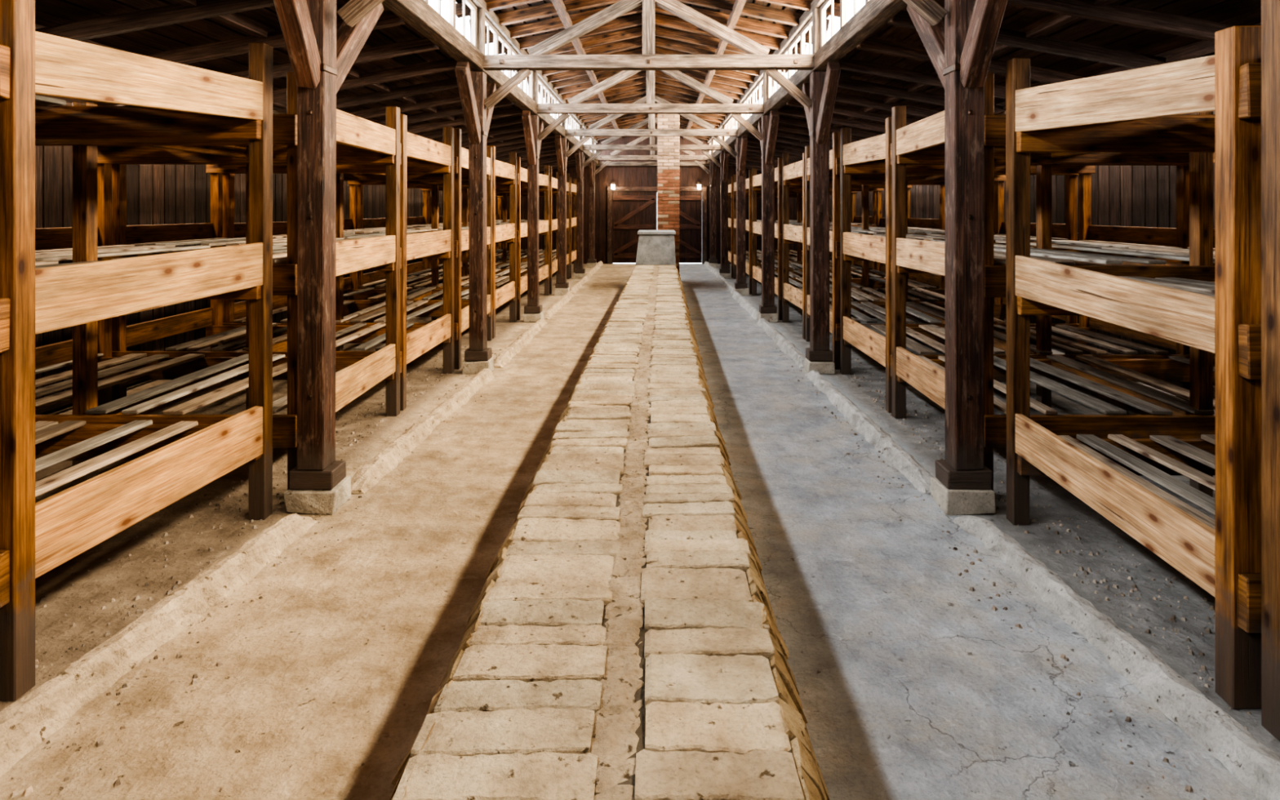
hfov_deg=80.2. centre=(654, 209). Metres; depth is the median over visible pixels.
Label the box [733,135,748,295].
timber post
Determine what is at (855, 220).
bunk bed
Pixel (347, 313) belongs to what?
bunk bed
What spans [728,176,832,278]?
bunk bed
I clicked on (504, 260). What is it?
bunk bed
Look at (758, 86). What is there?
window
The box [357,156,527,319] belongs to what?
bunk bed
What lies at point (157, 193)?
wall
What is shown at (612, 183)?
wall lamp
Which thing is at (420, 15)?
beam
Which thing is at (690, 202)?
door
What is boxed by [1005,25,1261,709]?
bunk bed
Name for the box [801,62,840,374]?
timber post
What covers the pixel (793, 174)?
bunk bed
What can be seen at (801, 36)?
window
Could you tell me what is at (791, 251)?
bunk bed
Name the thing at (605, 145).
roof truss
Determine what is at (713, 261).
timber post
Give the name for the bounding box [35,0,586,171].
ceiling
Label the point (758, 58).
roof truss
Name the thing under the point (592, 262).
timber post
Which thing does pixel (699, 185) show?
wall lamp
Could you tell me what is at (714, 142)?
window
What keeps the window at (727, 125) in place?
attached to the beam at (874, 14)
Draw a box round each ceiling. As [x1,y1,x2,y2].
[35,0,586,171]
[440,0,839,140]
[716,0,1261,170]
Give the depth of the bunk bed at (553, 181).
14.74 m
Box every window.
[424,0,476,47]
[484,17,533,99]
[537,77,562,125]
[565,113,580,141]
[582,128,591,151]
[712,128,721,152]
[724,116,737,142]
[741,77,763,119]
[768,17,812,98]
[820,0,869,47]
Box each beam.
[382,0,598,164]
[706,0,906,163]
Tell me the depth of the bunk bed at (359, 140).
4.99 m
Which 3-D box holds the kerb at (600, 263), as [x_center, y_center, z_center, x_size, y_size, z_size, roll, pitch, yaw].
[-1.578,1.546,21.808,0.169,0.118,1.080,0,0,2]
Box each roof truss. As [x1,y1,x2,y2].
[336,0,947,26]
[470,0,826,109]
[528,70,773,140]
[558,95,741,157]
[580,117,724,167]
[591,136,712,173]
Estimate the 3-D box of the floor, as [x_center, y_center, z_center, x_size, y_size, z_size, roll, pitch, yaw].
[-0.050,1.650,9.650,9.600,0.100,25.900,0,0,0]
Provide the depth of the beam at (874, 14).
6.99 m
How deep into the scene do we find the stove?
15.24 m
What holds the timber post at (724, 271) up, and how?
on the floor
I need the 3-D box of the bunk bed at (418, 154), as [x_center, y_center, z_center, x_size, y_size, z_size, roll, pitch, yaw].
[-3.165,0.395,6.752,2.375,2.416,1.501,0,0,0]
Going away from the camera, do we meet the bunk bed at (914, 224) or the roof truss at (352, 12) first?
the roof truss at (352, 12)
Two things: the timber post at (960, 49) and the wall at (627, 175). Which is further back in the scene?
the wall at (627, 175)
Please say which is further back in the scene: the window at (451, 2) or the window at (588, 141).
the window at (588, 141)
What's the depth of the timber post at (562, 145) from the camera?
14.20 m
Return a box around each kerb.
[0,513,317,776]
[351,368,494,493]
[493,319,546,368]
[543,290,573,319]
[569,275,589,293]
[585,264,599,277]
[596,261,603,266]
[703,261,708,266]
[707,265,718,277]
[716,275,734,293]
[731,290,759,319]
[756,318,805,368]
[804,369,932,493]
[952,515,1279,799]
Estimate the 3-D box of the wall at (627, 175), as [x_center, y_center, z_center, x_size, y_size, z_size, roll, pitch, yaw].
[-0.050,-0.421,22.490,9.420,4.042,0.140,0,0,0]
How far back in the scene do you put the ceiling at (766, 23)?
10.08 m
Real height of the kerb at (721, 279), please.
0.116 m
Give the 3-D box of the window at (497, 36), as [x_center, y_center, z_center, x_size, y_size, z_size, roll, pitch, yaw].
[-1.750,-1.745,9.175,0.040,0.448,3.260,0,0,0]
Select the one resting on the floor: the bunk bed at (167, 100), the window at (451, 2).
the bunk bed at (167, 100)
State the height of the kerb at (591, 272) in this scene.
0.112 m
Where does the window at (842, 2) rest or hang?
attached to the beam at (874, 14)
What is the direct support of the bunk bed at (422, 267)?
on the floor
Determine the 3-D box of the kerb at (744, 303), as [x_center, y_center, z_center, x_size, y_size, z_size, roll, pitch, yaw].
[1.507,1.544,12.610,0.178,0.121,3.081,0,0,-1]
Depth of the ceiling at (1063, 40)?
5.78 m
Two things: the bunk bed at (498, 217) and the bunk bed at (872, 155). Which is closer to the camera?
the bunk bed at (872, 155)
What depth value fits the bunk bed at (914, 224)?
11.08 m
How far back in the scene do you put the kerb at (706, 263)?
21.66 m
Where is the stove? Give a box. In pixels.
[635,230,676,266]
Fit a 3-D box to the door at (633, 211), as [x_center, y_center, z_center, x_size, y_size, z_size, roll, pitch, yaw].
[-0.595,0.511,22.442,1.321,2.118,0.100,0,0,0]
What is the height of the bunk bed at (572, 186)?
2.395 m
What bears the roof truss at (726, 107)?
attached to the ceiling at (766, 23)
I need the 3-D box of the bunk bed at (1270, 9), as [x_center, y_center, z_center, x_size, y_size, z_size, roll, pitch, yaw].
[3.065,0.450,1.467,2.375,2.305,1.790,0,0,0]
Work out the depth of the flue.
2.02 m
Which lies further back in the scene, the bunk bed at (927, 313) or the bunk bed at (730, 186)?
the bunk bed at (730, 186)
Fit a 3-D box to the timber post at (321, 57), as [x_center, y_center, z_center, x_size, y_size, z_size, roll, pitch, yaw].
[-1.810,0.126,4.076,0.278,2.959,1.367,0,0,0]
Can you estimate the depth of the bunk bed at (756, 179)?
14.12 m
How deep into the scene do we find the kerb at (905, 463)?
5.17 m
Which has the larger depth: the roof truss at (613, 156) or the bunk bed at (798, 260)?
the roof truss at (613, 156)
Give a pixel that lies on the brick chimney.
(668, 147)
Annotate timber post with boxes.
[273,0,383,515]
[454,62,496,374]
[521,110,543,322]
[554,135,569,295]
[573,150,585,279]
[586,160,596,267]
[708,160,718,267]
[718,150,730,278]
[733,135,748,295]
[756,110,779,322]
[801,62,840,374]
[906,0,1008,515]
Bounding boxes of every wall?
[35,94,462,414]
[495,136,802,263]
[829,113,1214,398]
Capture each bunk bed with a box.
[0,0,272,701]
[35,71,399,489]
[111,113,453,410]
[222,128,492,368]
[343,146,516,338]
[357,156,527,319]
[406,164,549,295]
[428,165,557,293]
[461,173,569,279]
[495,177,576,278]
[495,180,583,253]
[720,181,802,254]
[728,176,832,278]
[733,174,832,279]
[745,169,876,293]
[751,168,885,295]
[774,157,945,319]
[782,152,994,339]
[804,131,1079,368]
[840,116,1189,413]
[891,72,1214,497]
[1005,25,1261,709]
[1261,0,1279,742]
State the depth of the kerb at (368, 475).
5.11 m
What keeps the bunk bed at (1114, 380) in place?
on the floor
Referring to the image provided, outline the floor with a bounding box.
[0,263,1279,799]
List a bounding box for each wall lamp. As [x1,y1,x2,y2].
[611,182,614,189]
[697,182,701,189]
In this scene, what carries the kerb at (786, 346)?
on the floor
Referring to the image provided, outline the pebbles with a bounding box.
[0,344,1275,799]
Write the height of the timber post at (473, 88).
2.961 m
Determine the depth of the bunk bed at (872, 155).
6.54 m
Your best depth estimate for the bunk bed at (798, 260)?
17.29 m
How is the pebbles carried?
on the floor
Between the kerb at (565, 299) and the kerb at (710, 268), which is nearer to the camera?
the kerb at (565, 299)
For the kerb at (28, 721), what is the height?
0.126 m
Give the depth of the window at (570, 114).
16.02 m
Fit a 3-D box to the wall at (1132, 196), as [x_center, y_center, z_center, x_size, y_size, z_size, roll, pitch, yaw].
[4.655,0.240,9.650,0.170,2.720,25.700,0,0,0]
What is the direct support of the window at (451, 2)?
attached to the beam at (420, 15)
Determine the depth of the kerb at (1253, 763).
2.51 m
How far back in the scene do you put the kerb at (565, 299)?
12.34 m
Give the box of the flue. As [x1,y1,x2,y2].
[390,264,829,799]
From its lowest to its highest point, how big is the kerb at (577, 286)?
0.110 m
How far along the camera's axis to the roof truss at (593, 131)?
14.19 m
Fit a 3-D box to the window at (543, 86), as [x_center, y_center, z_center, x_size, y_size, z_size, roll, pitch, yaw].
[-1.750,-1.745,12.575,0.040,0.448,3.260,0,0,0]
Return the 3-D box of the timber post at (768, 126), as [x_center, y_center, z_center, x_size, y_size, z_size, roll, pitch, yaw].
[1.619,0.128,10.877,0.276,2.959,1.358,0,0,0]
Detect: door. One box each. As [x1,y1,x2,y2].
[612,191,657,262]
[657,191,702,262]
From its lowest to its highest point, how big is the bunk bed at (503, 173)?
2.426 m
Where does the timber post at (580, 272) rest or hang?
on the floor
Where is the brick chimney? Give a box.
[657,102,679,271]

